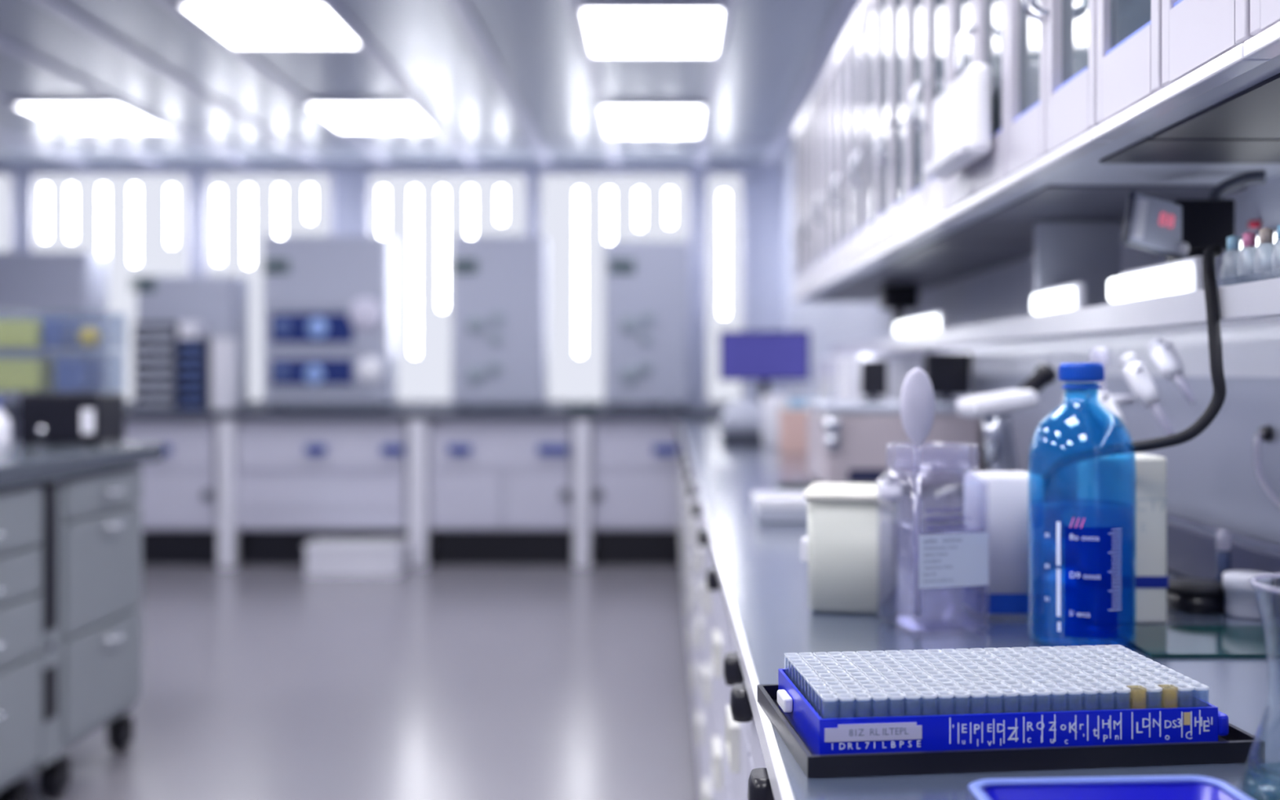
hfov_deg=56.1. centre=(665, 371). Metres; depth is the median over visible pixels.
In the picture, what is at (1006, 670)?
tube
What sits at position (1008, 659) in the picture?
tube
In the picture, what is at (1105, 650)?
tube
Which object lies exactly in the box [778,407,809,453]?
carton
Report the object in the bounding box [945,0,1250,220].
upper cabinet
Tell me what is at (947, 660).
tube
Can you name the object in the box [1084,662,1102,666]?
tube
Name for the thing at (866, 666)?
tube
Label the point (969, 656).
tube
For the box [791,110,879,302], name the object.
upper cabinet
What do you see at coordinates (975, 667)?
tube
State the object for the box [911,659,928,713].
tube
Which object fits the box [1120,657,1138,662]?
tube
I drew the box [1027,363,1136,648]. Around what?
bottle
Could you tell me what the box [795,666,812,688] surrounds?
tube
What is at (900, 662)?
tube
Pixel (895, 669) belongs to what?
tube
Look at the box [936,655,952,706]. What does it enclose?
tube
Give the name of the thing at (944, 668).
tube
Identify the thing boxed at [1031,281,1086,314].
lamp
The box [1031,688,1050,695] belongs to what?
tube
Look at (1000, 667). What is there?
tube
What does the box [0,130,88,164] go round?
trim
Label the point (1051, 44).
upper cabinet
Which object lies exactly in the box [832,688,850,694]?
tube
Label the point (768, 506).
case
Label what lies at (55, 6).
trim
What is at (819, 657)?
tube
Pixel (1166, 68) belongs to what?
upper cabinet
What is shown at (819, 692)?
tube
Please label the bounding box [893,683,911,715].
tube
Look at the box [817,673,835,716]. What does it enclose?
tube
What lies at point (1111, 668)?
tube
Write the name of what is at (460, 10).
trim
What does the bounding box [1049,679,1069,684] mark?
tube
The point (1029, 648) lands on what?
tube
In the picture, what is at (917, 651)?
tube
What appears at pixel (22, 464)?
countertop
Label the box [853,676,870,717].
tube
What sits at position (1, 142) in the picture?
trim
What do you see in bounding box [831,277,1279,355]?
shelf
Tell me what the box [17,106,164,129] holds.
diffuser
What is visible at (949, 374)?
display
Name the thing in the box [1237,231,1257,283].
vial
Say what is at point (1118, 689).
tube
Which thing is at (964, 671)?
tube
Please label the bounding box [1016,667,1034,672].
tube
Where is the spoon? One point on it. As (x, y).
(917, 397)
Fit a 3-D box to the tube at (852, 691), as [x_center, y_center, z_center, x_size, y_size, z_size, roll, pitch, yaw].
[0.147,0.267,0.917,0.012,0.044,0.012,0,0,-6]
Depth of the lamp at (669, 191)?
7.99 m
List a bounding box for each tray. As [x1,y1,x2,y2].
[757,684,1265,777]
[774,484,811,490]
[967,774,1253,799]
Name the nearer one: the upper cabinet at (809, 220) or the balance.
the upper cabinet at (809, 220)
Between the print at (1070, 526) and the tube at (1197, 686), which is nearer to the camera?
the tube at (1197, 686)
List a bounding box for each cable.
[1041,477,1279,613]
[1042,244,1226,506]
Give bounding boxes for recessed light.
[8,100,172,131]
[173,0,365,47]
[302,100,437,131]
[577,3,727,56]
[597,102,706,136]
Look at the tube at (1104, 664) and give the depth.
1.01 m
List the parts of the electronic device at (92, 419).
knob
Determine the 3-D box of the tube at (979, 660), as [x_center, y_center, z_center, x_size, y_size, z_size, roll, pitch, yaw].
[0.265,0.267,1.015,0.012,0.044,0.012,0,0,-6]
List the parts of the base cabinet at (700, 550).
handle, drawer, drawer, drawer, drawer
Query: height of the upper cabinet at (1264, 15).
0.631 m
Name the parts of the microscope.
arm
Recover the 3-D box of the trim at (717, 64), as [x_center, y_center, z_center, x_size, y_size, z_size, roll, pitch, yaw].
[0.235,-1.394,2.425,0.072,0.012,11.250,0,0,0]
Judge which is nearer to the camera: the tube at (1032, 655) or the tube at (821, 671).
the tube at (821, 671)
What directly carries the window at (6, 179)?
in the wall at (764, 184)
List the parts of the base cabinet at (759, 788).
handle, drawer, drawer, handle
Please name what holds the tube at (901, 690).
in the tube rack at (1195, 719)
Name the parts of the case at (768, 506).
lid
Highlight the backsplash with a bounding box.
[933,374,1279,544]
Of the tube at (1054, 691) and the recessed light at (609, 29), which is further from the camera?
the recessed light at (609, 29)
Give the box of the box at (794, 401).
[788,395,817,408]
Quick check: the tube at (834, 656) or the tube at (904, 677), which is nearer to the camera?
the tube at (904, 677)
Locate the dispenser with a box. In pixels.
[923,62,991,179]
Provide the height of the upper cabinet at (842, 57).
0.631 m
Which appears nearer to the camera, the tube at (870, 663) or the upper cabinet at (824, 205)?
the tube at (870, 663)
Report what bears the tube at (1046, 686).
in the tube rack at (1195, 719)
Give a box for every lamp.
[41,184,48,241]
[67,184,75,241]
[100,184,106,254]
[131,184,137,265]
[168,186,175,247]
[215,187,222,264]
[245,186,251,266]
[276,186,283,235]
[306,186,313,222]
[380,187,386,235]
[411,187,417,356]
[440,187,445,311]
[467,187,473,235]
[497,187,504,224]
[577,188,582,355]
[606,188,612,240]
[636,189,643,229]
[666,189,672,226]
[720,191,727,317]
[894,311,946,335]
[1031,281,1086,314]
[1106,256,1204,302]
[1240,230,1277,249]
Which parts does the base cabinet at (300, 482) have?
handle, panel, drawer, drawer, handle, post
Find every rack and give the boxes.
[133,322,178,410]
[777,668,1228,755]
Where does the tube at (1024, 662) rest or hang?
in the tube rack at (1195, 719)
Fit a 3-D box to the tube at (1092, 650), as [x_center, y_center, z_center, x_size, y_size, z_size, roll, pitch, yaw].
[0.377,0.267,1.051,0.012,0.044,0.012,0,0,-6]
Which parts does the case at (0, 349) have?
lid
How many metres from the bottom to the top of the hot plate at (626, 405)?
0.055 m
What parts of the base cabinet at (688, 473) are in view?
handle, drawer, drawer, drawer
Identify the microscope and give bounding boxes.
[942,362,1064,564]
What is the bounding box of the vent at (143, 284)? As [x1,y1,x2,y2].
[129,278,155,290]
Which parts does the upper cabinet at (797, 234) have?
handle, handle, door, rail, door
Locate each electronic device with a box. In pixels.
[19,391,124,446]
[1120,170,1266,262]
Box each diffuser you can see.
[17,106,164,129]
[309,106,432,129]
[1031,287,1075,314]
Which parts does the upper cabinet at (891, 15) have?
handle, door, handle, rail, door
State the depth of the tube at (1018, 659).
1.02 m
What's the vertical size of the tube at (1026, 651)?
0.044 m
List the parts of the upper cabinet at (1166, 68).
door, rail, door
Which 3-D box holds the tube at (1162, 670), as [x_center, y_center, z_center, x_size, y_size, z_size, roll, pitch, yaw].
[0.410,0.267,0.981,0.012,0.044,0.012,0,0,-6]
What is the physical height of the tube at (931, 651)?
0.044 m
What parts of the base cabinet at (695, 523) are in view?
handle, drawer, drawer, drawer, drawer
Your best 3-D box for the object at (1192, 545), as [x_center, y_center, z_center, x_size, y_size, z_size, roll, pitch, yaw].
[0.764,0.258,1.900,0.046,0.075,1.500,0,0,0]
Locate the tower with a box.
[176,337,210,410]
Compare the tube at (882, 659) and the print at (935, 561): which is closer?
the tube at (882, 659)
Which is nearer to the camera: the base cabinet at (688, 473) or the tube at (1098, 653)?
the tube at (1098, 653)
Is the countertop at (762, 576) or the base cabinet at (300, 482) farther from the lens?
the base cabinet at (300, 482)
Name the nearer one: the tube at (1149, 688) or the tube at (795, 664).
the tube at (1149, 688)
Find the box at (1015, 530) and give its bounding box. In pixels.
[963,471,1044,618]
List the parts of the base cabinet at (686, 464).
handle, drawer, drawer, drawer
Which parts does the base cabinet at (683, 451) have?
handle, drawer, drawer, drawer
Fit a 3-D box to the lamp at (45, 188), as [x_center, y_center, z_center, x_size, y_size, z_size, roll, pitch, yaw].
[-4.133,-1.053,8.008,0.040,0.373,0.057,0,0,0]
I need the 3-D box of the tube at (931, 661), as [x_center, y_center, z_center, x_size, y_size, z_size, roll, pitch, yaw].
[0.227,0.267,1.011,0.012,0.044,0.012,0,0,-6]
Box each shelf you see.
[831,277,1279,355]
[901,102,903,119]
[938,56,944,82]
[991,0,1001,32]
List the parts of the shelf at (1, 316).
lid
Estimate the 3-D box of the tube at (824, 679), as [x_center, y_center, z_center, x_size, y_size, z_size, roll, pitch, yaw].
[0.131,0.267,0.952,0.012,0.044,0.012,0,0,-6]
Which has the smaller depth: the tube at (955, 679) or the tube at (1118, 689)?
the tube at (1118, 689)
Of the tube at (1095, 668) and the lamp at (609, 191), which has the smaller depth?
the tube at (1095, 668)
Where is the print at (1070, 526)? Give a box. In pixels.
[1069,517,1084,528]
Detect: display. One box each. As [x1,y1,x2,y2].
[859,360,887,403]
[924,352,971,403]
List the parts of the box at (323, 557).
lid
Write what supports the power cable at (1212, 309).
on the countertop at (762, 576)
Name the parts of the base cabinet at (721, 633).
handle, drawer, drawer, drawer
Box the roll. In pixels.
[761,395,789,447]
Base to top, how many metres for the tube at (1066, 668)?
0.044 m
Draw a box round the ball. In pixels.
[78,327,100,347]
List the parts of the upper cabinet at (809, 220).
handle, handle, door, rail, door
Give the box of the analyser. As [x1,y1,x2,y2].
[805,400,981,490]
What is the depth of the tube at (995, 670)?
0.98 m
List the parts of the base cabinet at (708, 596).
handle, drawer, drawer, drawer, drawer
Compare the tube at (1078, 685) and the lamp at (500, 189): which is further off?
the lamp at (500, 189)
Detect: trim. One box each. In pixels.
[0,36,250,164]
[0,94,164,164]
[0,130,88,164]
[0,141,793,144]
[32,0,323,164]
[157,0,392,164]
[312,0,479,164]
[444,0,552,164]
[566,0,620,164]
[694,0,737,164]
[764,0,862,164]
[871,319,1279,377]
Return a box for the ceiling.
[0,0,862,162]
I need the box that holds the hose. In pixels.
[1252,425,1278,507]
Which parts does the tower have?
drawer, drawer, drawer, drawer, drawer, drawer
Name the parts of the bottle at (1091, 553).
printed panel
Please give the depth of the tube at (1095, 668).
0.99 m
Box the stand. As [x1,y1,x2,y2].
[1045,347,1136,589]
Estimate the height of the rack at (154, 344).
0.540 m
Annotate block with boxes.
[0,320,44,347]
[0,359,55,391]
[41,318,81,347]
[54,359,102,391]
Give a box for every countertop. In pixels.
[0,442,164,488]
[2,407,725,419]
[678,420,1064,539]
[708,529,1279,799]
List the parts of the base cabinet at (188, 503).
drawer, handle, door, knob, post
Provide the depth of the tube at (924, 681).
0.95 m
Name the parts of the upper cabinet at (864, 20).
handle, door, handle, rail, door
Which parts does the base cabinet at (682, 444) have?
handle, drawer, drawer, drawer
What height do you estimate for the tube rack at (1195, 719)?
0.033 m
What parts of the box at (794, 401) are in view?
lid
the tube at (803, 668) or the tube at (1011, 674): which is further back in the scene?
the tube at (803, 668)
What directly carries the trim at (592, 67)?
attached to the ceiling
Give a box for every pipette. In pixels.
[1084,386,1130,439]
[1118,353,1172,426]
[1148,337,1195,401]
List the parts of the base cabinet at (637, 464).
knob, door, drawer, handle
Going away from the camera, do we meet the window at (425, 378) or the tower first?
the tower
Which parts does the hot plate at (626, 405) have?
plate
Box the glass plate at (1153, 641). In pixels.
[1117,625,1279,657]
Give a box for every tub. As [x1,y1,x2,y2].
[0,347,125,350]
[800,482,902,615]
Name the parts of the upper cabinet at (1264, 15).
rail, door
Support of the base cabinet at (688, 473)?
on the floor
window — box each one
[0,172,14,251]
[30,172,191,403]
[204,172,333,403]
[367,172,528,403]
[538,172,690,403]
[705,172,744,403]
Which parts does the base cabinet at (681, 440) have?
handle, drawer, drawer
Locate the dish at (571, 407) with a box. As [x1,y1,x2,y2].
[563,404,601,410]
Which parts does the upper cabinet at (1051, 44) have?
door, handle, handle, rail, door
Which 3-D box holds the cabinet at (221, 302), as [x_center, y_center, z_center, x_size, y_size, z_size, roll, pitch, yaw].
[-3.069,-0.187,7.763,0.652,0.854,0.314,0,0,0]
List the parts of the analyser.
knob, knob, lid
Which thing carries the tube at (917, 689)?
in the tube rack at (1195, 719)
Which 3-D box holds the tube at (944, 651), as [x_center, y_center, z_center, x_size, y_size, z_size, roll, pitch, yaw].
[0.249,0.267,1.050,0.012,0.044,0.012,0,0,-6]
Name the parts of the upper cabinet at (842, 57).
handle, door, handle, rail, door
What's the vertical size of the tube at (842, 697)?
0.044 m
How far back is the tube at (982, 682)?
0.94 m
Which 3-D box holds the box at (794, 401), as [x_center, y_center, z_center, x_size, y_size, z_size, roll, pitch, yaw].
[0.510,0.112,4.420,0.104,0.045,0.104,0,0,0]
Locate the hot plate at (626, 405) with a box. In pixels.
[611,400,663,410]
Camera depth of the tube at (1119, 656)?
1.03 m
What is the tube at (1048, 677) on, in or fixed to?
in the tube rack at (1195, 719)
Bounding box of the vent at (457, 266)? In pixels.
[451,260,477,272]
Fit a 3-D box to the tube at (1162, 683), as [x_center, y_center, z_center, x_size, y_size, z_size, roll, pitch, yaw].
[0.388,0.267,0.942,0.012,0.044,0.012,0,0,-6]
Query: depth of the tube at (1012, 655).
1.04 m
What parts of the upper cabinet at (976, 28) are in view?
door, handle, handle, rail, door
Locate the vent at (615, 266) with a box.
[608,260,634,272]
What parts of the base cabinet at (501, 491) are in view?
handle, door, drawer, door, handle, knob, post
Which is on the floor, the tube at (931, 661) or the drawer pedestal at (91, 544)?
the drawer pedestal at (91, 544)
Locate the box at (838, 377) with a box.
[817,355,922,400]
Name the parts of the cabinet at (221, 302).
panel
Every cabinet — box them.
[0,251,107,405]
[109,419,241,568]
[129,275,248,408]
[236,419,428,568]
[262,235,396,408]
[428,419,591,568]
[451,235,547,408]
[592,419,720,564]
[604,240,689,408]
[676,426,681,561]
[677,431,683,581]
[679,436,684,591]
[680,442,686,619]
[681,449,688,639]
[683,457,691,678]
[685,469,694,717]
[688,483,699,775]
[692,502,706,799]
[697,528,715,799]
[706,568,729,799]
[723,622,751,799]
[729,683,774,799]
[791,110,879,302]
[802,85,924,297]
[815,57,951,289]
[831,21,982,281]
[849,0,1023,271]
[873,0,1034,258]
[904,0,1124,242]
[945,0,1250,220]
[1003,0,1279,188]
[1092,0,1279,140]
[1244,0,1279,58]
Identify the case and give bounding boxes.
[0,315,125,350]
[0,349,115,392]
[751,490,807,523]
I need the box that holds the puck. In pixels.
[1166,577,1224,613]
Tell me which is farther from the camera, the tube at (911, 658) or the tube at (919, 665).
the tube at (911, 658)
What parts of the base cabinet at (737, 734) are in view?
handle, drawer, drawer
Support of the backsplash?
attached to the wall at (1005, 291)
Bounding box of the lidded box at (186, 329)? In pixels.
[177,321,206,337]
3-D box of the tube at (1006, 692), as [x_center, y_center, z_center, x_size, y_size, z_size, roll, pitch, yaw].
[0.263,0.267,0.917,0.012,0.044,0.012,0,0,-6]
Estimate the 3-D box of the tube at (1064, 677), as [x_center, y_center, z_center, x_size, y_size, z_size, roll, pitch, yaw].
[0.322,0.267,0.960,0.012,0.044,0.012,0,0,-6]
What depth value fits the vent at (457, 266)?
7.61 m
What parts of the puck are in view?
lid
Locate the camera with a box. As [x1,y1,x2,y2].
[879,284,919,337]
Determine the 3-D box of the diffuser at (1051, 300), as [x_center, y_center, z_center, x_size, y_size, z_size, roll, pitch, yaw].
[0.609,-0.110,1.890,0.018,0.034,0.172,0,0,0]
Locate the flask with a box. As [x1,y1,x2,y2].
[1237,573,1279,793]
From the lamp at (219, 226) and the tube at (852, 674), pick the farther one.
the lamp at (219, 226)
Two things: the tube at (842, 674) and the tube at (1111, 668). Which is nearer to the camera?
the tube at (842, 674)
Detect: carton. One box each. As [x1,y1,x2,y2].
[209,337,239,409]
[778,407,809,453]
[1077,453,1168,623]
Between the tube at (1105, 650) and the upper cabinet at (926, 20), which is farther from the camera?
the upper cabinet at (926, 20)
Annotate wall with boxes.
[0,162,784,549]
[784,147,1279,395]
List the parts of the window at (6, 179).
pane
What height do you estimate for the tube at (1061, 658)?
0.044 m
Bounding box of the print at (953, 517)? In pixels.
[926,506,970,530]
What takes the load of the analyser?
on the countertop at (725, 477)
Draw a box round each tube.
[783,653,799,673]
[786,656,802,662]
[790,659,805,679]
[792,662,808,668]
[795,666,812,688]
[798,652,813,692]
[799,670,816,693]
[801,655,817,694]
[802,673,819,697]
[804,658,821,698]
[805,677,822,683]
[808,662,824,702]
[808,681,826,704]
[811,666,827,715]
[813,652,828,702]
[813,685,830,708]
[814,669,831,710]
[816,655,831,706]
[816,689,834,718]
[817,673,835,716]
[819,658,835,709]
[820,693,838,717]
[821,677,839,718]
[822,662,839,712]
[825,680,842,718]
[826,665,843,713]
[827,651,843,656]
[829,684,846,718]
[830,669,846,718]
[831,654,846,659]
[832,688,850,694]
[833,672,850,718]
[834,657,850,713]
[836,693,854,701]
[837,662,853,716]
[837,676,854,718]
[840,680,858,685]
[841,651,857,656]
[841,665,857,718]
[844,668,862,717]
[844,684,862,717]
[845,654,861,702]
[848,657,865,709]
[848,672,866,717]
[848,688,866,694]
[853,661,869,715]
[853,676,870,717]
[853,693,871,701]
[856,650,871,703]
[856,664,873,715]
[857,680,874,717]
[859,653,875,703]
[860,668,877,717]
[861,684,879,717]
[863,657,879,707]
[864,671,881,717]
[865,688,883,693]
[867,661,884,716]
[868,675,885,680]
[869,692,888,700]
[870,650,886,703]
[871,664,888,716]
[872,680,890,685]
[874,653,890,707]
[875,667,893,673]
[877,684,894,689]
[878,657,894,711]
[880,671,897,716]
[881,688,899,716]
[882,660,898,715]
[884,649,900,700]
[884,675,902,680]
[886,663,903,716]
[886,692,904,700]
[888,653,905,707]
[888,679,906,684]
[890,667,907,672]
[893,657,909,710]
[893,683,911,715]
[895,671,912,675]
[897,660,913,711]
[897,687,915,714]
[898,649,915,702]
[899,675,917,680]
[901,663,918,715]
[902,653,919,706]
[902,691,920,699]
[904,679,922,684]
[906,666,923,715]
[907,656,924,710]
[909,683,927,688]
[910,671,928,675]
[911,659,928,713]
[913,649,928,702]
[913,687,932,693]
[915,674,933,679]
[916,663,933,715]
[917,653,933,705]
[919,691,937,698]
[920,666,937,671]
[920,678,937,709]
[921,656,938,707]
[924,682,942,715]
[925,670,942,675]
[926,659,943,712]
[927,648,943,699]
[929,686,948,692]
[930,674,948,715]
[931,652,948,705]
[931,662,948,714]
[935,678,953,683]
[935,690,953,698]
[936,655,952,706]
[936,666,953,671]
[940,682,959,687]
[941,648,957,653]
[941,658,958,712]
[941,670,958,675]
[946,652,962,706]
[946,662,963,715]
[946,673,964,679]
[946,685,964,691]
[951,655,967,706]
[951,666,968,713]
[951,677,968,683]
[951,690,969,697]
[955,648,971,699]
[955,658,973,713]
[955,669,973,675]
[956,681,974,686]
[960,651,977,704]
[960,662,977,714]
[961,673,978,678]
[961,685,980,691]
[964,654,982,709]
[965,665,983,671]
[966,677,984,682]
[967,689,986,697]
[969,648,986,697]
[970,657,986,711]
[971,669,988,674]
[972,680,990,714]
[974,651,991,703]
[975,662,992,712]
[976,672,994,678]
[977,684,996,690]
[979,654,996,708]
[981,665,998,670]
[982,676,999,681]
[983,647,999,699]
[983,688,1002,697]
[984,657,1001,711]
[986,668,1004,673]
[987,680,1006,685]
[988,650,1005,702]
[990,661,1007,713]
[991,672,1009,677]
[993,684,1012,690]
[994,653,1010,706]
[995,664,1013,670]
[997,647,1013,698]
[997,676,1015,681]
[999,657,1016,711]
[1000,688,1018,696]
[1001,668,1018,673]
[1002,650,1019,702]
[1003,680,1022,685]
[1004,661,1022,711]
[1007,671,1025,677]
[1008,653,1025,706]
[1009,684,1028,689]
[1010,664,1028,669]
[1011,647,1027,699]
[1013,657,1031,710]
[1013,675,1031,680]
[1015,688,1035,696]
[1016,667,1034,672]
[1017,649,1033,701]
[1018,680,1037,684]
[1019,660,1036,712]
[1022,653,1039,706]
[1022,671,1040,676]
[1025,646,1041,697]
[1025,664,1043,668]
[1025,684,1044,688]
[1028,657,1045,710]
[1028,675,1046,680]
[1031,649,1048,702]
[1031,667,1048,672]
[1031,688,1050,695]
[1034,660,1051,711]
[1035,679,1053,684]
[1036,653,1053,705]
[1037,671,1055,676]
[1039,646,1055,650]
[1040,663,1057,668]
[1040,683,1060,688]
[1042,656,1059,710]
[1044,649,1062,701]
[1044,675,1062,679]
[1046,666,1064,671]
[1047,687,1066,695]
[1048,659,1066,711]
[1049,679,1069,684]
[1050,653,1067,706]
[1052,671,1071,675]
[1053,645,1069,697]
[1054,663,1072,667]
[1057,656,1074,710]
[1057,683,1075,688]
[1058,648,1075,700]
[1058,675,1077,711]
[1061,666,1079,671]
[1062,659,1080,711]
[1063,687,1083,694]
[1065,652,1082,705]
[1065,678,1084,684]
[1066,645,1084,697]
[1067,670,1085,675]
[1069,662,1087,710]
[1071,655,1088,660]
[1072,648,1089,701]
[1072,682,1091,688]
[1074,674,1093,679]
[1075,666,1093,671]
[1077,658,1095,709]
[1079,652,1096,705]
[1079,686,1098,694]
[1080,645,1097,694]
[1080,678,1100,683]
[1082,670,1101,675]
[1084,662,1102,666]
[1085,655,1102,709]
[1086,648,1103,702]
[1088,682,1107,687]
[1089,674,1108,679]
[1090,666,1109,671]
[1092,658,1110,709]
[1093,651,1110,704]
[1094,644,1111,696]
[1095,686,1115,693]
[1096,677,1115,683]
[1097,669,1115,674]
[1098,662,1116,666]
[1099,654,1117,708]
[1100,648,1118,700]
[1103,681,1123,687]
[1104,673,1123,678]
[1105,665,1124,670]
[1106,651,1124,702]
[1106,657,1124,707]
[1107,644,1124,648]
[1111,677,1130,709]
[1111,685,1130,693]
[1112,669,1131,674]
[1113,654,1131,707]
[1113,662,1131,666]
[1114,647,1131,701]
[1119,680,1138,688]
[1120,650,1138,703]
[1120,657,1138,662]
[1120,665,1138,670]
[1120,673,1138,678]
[1127,661,1146,666]
[1127,668,1146,673]
[1127,676,1146,681]
[1128,653,1146,706]
[1134,657,1153,705]
[1134,665,1153,669]
[1134,672,1154,677]
[1134,680,1154,688]
[1142,661,1160,665]
[1142,668,1160,673]
[1142,676,1161,708]
[1142,684,1162,692]
[1149,664,1168,707]
[1149,671,1168,677]
[1150,680,1169,687]
[1156,667,1176,672]
[1157,675,1177,708]
[1164,671,1184,676]
[1164,680,1185,687]
[1172,675,1191,680]
[1173,684,1193,691]
[1180,679,1200,684]
[1188,683,1209,691]
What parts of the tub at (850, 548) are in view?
lid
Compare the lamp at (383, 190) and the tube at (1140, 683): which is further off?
the lamp at (383, 190)
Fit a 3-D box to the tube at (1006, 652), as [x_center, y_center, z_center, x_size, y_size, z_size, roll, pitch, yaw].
[0.301,0.267,1.043,0.012,0.044,0.012,0,0,-6]
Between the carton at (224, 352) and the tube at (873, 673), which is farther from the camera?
the carton at (224, 352)
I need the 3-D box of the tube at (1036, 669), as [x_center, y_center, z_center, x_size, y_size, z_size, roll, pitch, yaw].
[0.307,0.267,0.983,0.012,0.044,0.012,0,0,-6]
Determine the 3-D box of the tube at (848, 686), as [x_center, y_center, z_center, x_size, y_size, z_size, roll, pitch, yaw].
[0.146,0.267,0.929,0.012,0.044,0.012,0,0,-6]
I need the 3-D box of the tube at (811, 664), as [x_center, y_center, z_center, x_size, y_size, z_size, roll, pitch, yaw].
[0.126,0.267,1.000,0.012,0.044,0.012,0,0,-6]
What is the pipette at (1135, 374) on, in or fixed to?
hanging from the stand
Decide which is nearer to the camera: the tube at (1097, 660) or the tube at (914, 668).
the tube at (914, 668)
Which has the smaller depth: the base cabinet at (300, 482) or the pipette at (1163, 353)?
the pipette at (1163, 353)
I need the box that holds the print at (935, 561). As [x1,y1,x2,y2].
[923,537,961,582]
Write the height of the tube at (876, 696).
0.044 m
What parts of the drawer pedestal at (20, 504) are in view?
handle, handle, handle, handle, drawer, drawer, drawer, drawer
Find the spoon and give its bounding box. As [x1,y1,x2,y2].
[900,367,934,614]
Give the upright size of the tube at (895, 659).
0.044 m
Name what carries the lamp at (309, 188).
attached to the window at (264, 185)
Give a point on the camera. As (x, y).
(898, 298)
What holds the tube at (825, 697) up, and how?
in the tube rack at (1195, 719)
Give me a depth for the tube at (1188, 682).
0.95 m
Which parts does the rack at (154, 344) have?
drawer, drawer, drawer, drawer, drawer, drawer, drawer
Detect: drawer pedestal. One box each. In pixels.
[0,482,40,799]
[35,464,142,797]
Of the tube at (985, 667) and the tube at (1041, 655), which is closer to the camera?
the tube at (985, 667)
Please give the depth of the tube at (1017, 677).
0.96 m
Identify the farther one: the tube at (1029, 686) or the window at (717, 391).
the window at (717, 391)
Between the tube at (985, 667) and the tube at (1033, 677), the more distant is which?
the tube at (985, 667)
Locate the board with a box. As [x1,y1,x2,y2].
[1034,222,1120,315]
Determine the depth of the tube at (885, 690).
0.92 m
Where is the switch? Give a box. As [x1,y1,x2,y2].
[1247,220,1261,228]
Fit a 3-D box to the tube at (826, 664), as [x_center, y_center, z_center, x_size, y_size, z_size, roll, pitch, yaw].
[0.138,0.267,1.002,0.012,0.044,0.012,0,0,-6]
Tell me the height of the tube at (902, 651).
0.044 m
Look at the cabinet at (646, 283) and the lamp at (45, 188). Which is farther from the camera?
the lamp at (45, 188)
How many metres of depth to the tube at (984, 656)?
1.03 m
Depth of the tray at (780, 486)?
2.78 m
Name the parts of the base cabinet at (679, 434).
drawer, drawer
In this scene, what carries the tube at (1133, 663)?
in the tube rack at (1195, 719)
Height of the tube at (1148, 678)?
0.044 m
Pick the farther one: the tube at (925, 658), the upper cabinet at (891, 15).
the upper cabinet at (891, 15)
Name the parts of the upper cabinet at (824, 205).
handle, handle, door, rail, door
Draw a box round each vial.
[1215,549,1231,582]
[1222,235,1240,285]
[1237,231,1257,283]
[1253,227,1275,280]
[1271,224,1279,278]
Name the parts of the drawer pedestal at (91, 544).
drawer, drawer, drawer, handle, handle, handle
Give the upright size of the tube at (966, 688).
0.044 m
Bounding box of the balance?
[720,400,761,444]
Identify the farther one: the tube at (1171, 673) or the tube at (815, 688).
the tube at (1171, 673)
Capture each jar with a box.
[880,441,988,635]
[1222,570,1274,619]
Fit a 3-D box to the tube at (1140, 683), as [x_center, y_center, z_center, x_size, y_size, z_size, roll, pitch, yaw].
[0.376,0.267,0.941,0.012,0.044,0.012,0,0,-6]
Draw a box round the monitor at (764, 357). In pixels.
[719,330,810,404]
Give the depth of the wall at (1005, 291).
3.36 m
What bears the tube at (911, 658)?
in the tube rack at (1195, 719)
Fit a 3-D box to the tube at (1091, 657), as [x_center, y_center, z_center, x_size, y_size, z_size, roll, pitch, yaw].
[0.367,0.267,1.026,0.012,0.044,0.012,0,0,-6]
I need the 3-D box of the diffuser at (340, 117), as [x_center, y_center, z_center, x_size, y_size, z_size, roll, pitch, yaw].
[-1.590,-1.389,6.540,0.530,0.019,0.640,0,0,0]
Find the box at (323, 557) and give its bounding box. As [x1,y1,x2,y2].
[303,538,408,576]
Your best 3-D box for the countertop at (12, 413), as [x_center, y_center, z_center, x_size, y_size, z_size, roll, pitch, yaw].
[-2.110,0.265,7.651,5.780,0.050,0.778,0,0,0]
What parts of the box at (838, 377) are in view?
door, handle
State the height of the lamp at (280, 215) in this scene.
0.373 m
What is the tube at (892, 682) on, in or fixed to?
in the tube rack at (1195, 719)
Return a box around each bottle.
[0,399,10,453]
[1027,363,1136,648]
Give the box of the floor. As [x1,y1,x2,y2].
[22,549,701,799]
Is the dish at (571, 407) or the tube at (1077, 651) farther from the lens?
the dish at (571, 407)
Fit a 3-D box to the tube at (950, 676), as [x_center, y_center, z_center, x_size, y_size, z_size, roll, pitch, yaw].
[0.232,0.267,0.963,0.012,0.044,0.012,0,0,-6]
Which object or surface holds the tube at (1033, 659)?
in the tube rack at (1195, 719)
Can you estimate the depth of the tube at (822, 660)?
1.02 m
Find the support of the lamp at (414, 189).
attached to the window at (425, 378)
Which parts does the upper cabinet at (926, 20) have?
door, handle, handle, rail, door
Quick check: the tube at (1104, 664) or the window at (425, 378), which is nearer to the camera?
the tube at (1104, 664)

